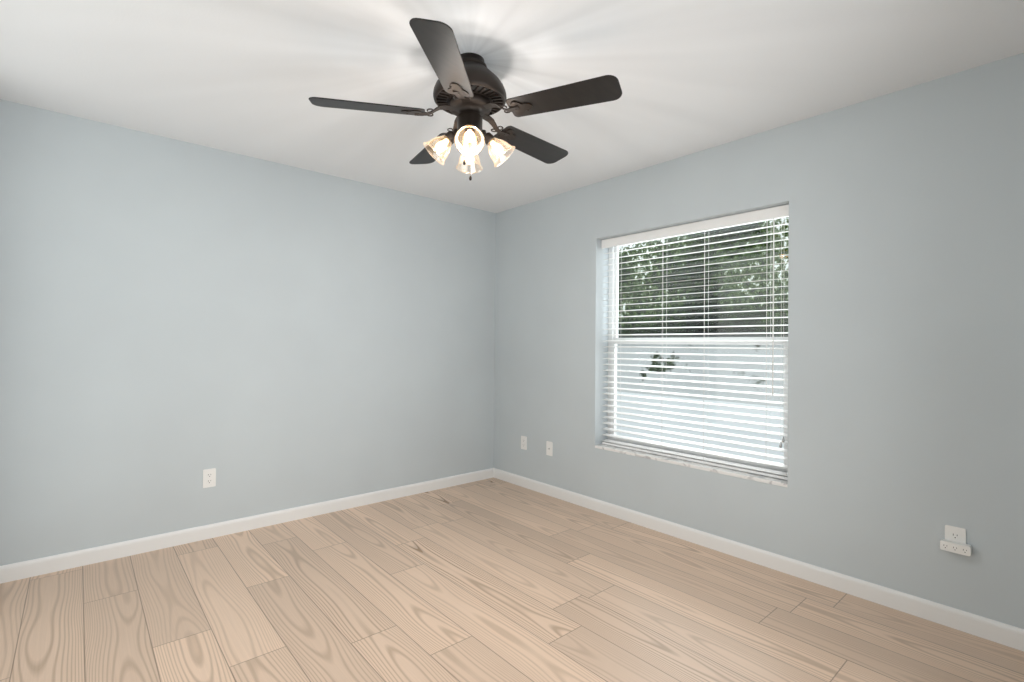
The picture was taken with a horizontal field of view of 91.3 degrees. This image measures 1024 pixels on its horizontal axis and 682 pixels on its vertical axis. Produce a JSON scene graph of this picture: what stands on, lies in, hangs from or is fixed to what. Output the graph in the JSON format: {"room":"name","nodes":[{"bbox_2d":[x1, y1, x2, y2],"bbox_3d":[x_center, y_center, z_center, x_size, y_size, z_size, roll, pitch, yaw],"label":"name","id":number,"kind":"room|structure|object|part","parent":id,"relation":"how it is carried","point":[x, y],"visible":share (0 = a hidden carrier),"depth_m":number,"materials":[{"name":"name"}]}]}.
{"room":"empty bedroom","nodes":[
{"label":"empty bedroom","id":0,"kind":"room"},
{"bbox_2d":[0,99,495,565],"bbox_3d":[-1.446,0.018,3.611,3.720,2.440,0.150,1,-1,-41],"label":"wall","id":1,"kind":"structure","parent":0,"point":[178,317],"depth_m":3.13,"materials":[{"name":"blue paint"}]},
{"bbox_2d":[203,468,215,487],"bbox_3d":[-1.888,0.855,3.123,0.070,0.114,0.008,1,-1,-41],"label":"electrical outlet","id":2,"kind":"object","parent":1,"relation":"attached to","point":[209,477],"visible":1,"depth_m":3.12,"materials":[{"name":"white plastic"}]},
{"bbox_2d":[0,468,493,583],"bbox_3d":[-1.429,1.195,3.518,3.350,0.085,0.013,1,-1,-41],"label":"baseboard","id":3,"kind":"structure","parent":1,"relation":"attached to","point":[40,566],"depth_m":3.12,"materials":[{"name":"white wood"}]},
{"bbox_2d":[0,477,1023,681],"bbox_3d":[-0.178,1.288,2.130,3.720,0.100,4.050,1,-1,-41],"label":"floor","id":4,"kind":"structure","parent":0,"point":[493,579],"depth_m":2.28,"materials":[{"name":"laminate"}]},
{"bbox_2d":[0,0,1023,212],"bbox_3d":[-0.156,-1.252,2.148,3.720,0.100,4.050,1,-1,-41],"label":"ceiling","id":5,"kind":"structure","parent":0,"point":[249,78],"depth_m":2.20,"materials":[{"name":"white paint"}]},
{"bbox_2d":[309,18,621,180],"bbox_3d":[-0.169,-0.944,2.178,1.226,0.515,1.241,1,-1,-41],"label":"ceiling fan","id":6,"kind":"object","parent":5,"relation":"hanging from","point":[469,91],"visible":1,"depth_m":2.04,"materials":[{"name":"black wood"}]},
{"bbox_3d":[-0.590,-0.963,2.061,0.437,0.033,0.312,1,-1,-41],"label":"blade","id":7,"kind":"part","parent":6,"relation":"part of","materials":[{"name":"brown wood"}]},
{"bbox_3d":[-0.383,-0.958,2.509,0.203,0.033,0.461,1,-1,-41],"label":"blade","id":8,"kind":"part","parent":6,"relation":"part of","materials":[{"name":"brown wood"}]},
{"bbox_3d":[-0.323,-0.819,2.135,0.123,0.128,0.115,1,-1,-41],"label":"lamp shade","id":9,"kind":"part","parent":6,"relation":"part of","materials":[{"name":"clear glass"}]},
{"bbox_3d":[-0.227,-0.963,1.729,0.396,0.033,0.377,1,-1,-41],"label":"blade","id":10,"kind":"part","parent":6,"relation":"part of","materials":[{"name":"brown wood"}]},
{"bbox_3d":[-0.263,-0.876,2.138,0.060,0.067,0.054,1,-1,-41],"label":"light arm","id":11,"kind":"part","parent":6,"relation":"part of"},
{"bbox_3d":[-0.191,-0.769,2.141,0.025,0.125,0.018,1,-1,-41],"label":"pull chain","id":12,"kind":"part","parent":6,"relation":"part of","materials":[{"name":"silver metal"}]},
{"bbox_3d":[-0.190,-0.816,2.284,0.115,0.128,0.123,1,-1,-41],"label":"lamp shade","id":13,"kind":"part","parent":6,"relation":"part of","materials":[{"name":"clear glass"}]},
{"bbox_3d":[-0.174,-0.818,2.001,0.115,0.128,0.123,1,-1,-41],"label":"lamp shade","id":14,"kind":"part","parent":6,"relation":"part of","materials":[{"name":"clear glass"}]},
{"bbox_3d":[-0.176,-0.875,2.061,0.054,0.067,0.060,1,-1,-41],"label":"light arm","id":15,"kind":"part","parent":6,"relation":"part of"},
{"bbox_3d":[-0.173,-0.833,2.025,0.049,0.062,0.055,1,-1,-41],"label":"bulb","id":16,"kind":"part","parent":6,"relation":"part of","materials":[{"name":"beige glass"}]},
{"bbox_2d":[436,84,503,117],"bbox_3d":[-0.180,-1.023,2.144,0.284,0.008,0.284,1,-1,-41],"label":"vent","id":17,"kind":"object","parent":6,"relation":"attached to","point":[494,93],"depth_m":2.08,"materials":[{"name":"black metal"}]},
{"bbox_3d":[-0.100,-0.874,2.148,0.060,0.067,0.054,1,-1,-41],"label":"light arm","id":18,"kind":"part","parent":6,"relation":"part of"},
{"bbox_3d":[-0.041,-0.816,2.150,0.123,0.128,0.115,1,-1,-41],"label":"lamp shade","id":19,"kind":"part","parent":6,"relation":"part of","materials":[{"name":"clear glass"}]},
{"bbox_3d":[0.098,-0.955,2.455,0.460,0.033,0.170,1,-1,-41],"label":"blade","id":20,"kind":"part","parent":6,"relation":"part of","materials":[{"name":"brown wood"}]},
{"bbox_3d":[0.200,-0.957,1.973,0.285,0.033,0.447,1,-1,-41],"label":"blade","id":21,"kind":"part","parent":6,"relation":"part of","materials":[{"name":"brown wood"}]},
{"bbox_2d":[494,52,1023,628],"bbox_3d":[1.154,0.037,3.286,0.220,2.440,3.750,1,-1,-41],"label":"wall","id":22,"kind":"structure","parent":0,"point":[906,340],"depth_m":2.48,"materials":[{"name":"blue paint"}]},
{"bbox_2d":[521,436,526,449],"bbox_3d":[0.102,0.877,4.310,0.008,0.114,0.070,1,-1,-41],"label":"electrical outlet","id":23,"kind":"object","parent":22,"relation":"attached to","point":[524,442],"visible":1,"depth_m":4.30,"materials":[{"name":"white plastic"}]},
{"bbox_2d":[546,441,552,455],"bbox_3d":[0.303,0.877,4.074,0.014,0.114,0.070,1,-1,-41],"label":"electrical outlet","id":24,"kind":"object","parent":22,"relation":"attached to","point":[549,448],"visible":1,"depth_m":4.07,"materials":[{"name":"white plastic"}]},
{"bbox_2d":[595,444,786,486],"bbox_3d":[1.116,0.787,3.273,0.159,0.020,1.340,1,-1,-41],"label":"window sill","id":25,"kind":"structure","parent":22,"relation":"attached to","point":[740,474],"depth_m":3.12,"materials":[{"name":"stone"}]},
{"bbox_2d":[601,204,788,479],"bbox_3d":[1.157,0.007,3.308,0.148,1.540,1.340,1,-1,-41],"label":"window unit","id":26,"kind":"structure","parent":22,"relation":"in","point":[775,469],"depth_m":3.21,"materials":[{"name":"white plastic"}]},
{"bbox_3d":[1.127,0.766,3.283,0.052,0.016,1.316,1,-1,-41],"label":"blind rail","id":27,"kind":"part","parent":26,"relation":"part of","materials":[{"name":"white plastic"}]},
{"bbox_3d":[1.172,0.362,3.321,0.036,0.751,1.260,1,-1,-41],"label":"window sash","id":28,"kind":"part","parent":26,"relation":"part of","materials":[{"name":"white plastic"}]},
{"bbox_2d":[494,468,1023,651],"bbox_3d":[1.056,1.214,3.201,0.013,0.085,3.750,1,-1,-41],"label":"baseboard","id":29,"kind":"structure","parent":22,"relation":"attached to","point":[1011,636],"depth_m":2.62,"materials":[{"name":"white wood"}]},
{"bbox_2d":[940,525,971,555],"bbox_3d":[1.932,0.871,2.178,0.041,0.114,0.100,1,-1,-41],"label":"electrical outlet","id":30,"kind":"object","parent":22,"relation":"attached to","point":[954,541],"visible":1,"depth_m":2.18,"materials":[{"name":"white plastic"}]},
{"label":"outside","id":31,"kind":"structure","parent":0,"visible":0},
{"bbox_2d":[616,391,783,462],"bbox_3d":[1.374,1.426,9.934,8.700,0.001,30.000,1,-1,-41],"label":"ground","id":32,"kind":"structure","parent":31,"point":[735,424],"depth_m":8.71,"materials":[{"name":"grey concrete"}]},
{"bbox_2d":[617,217,788,406],"bbox_3d":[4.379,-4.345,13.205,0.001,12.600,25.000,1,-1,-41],"label":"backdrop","id":33,"kind":"structure","parent":31,"point":[723,281],"depth_m":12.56,"materials":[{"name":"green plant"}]}
]}

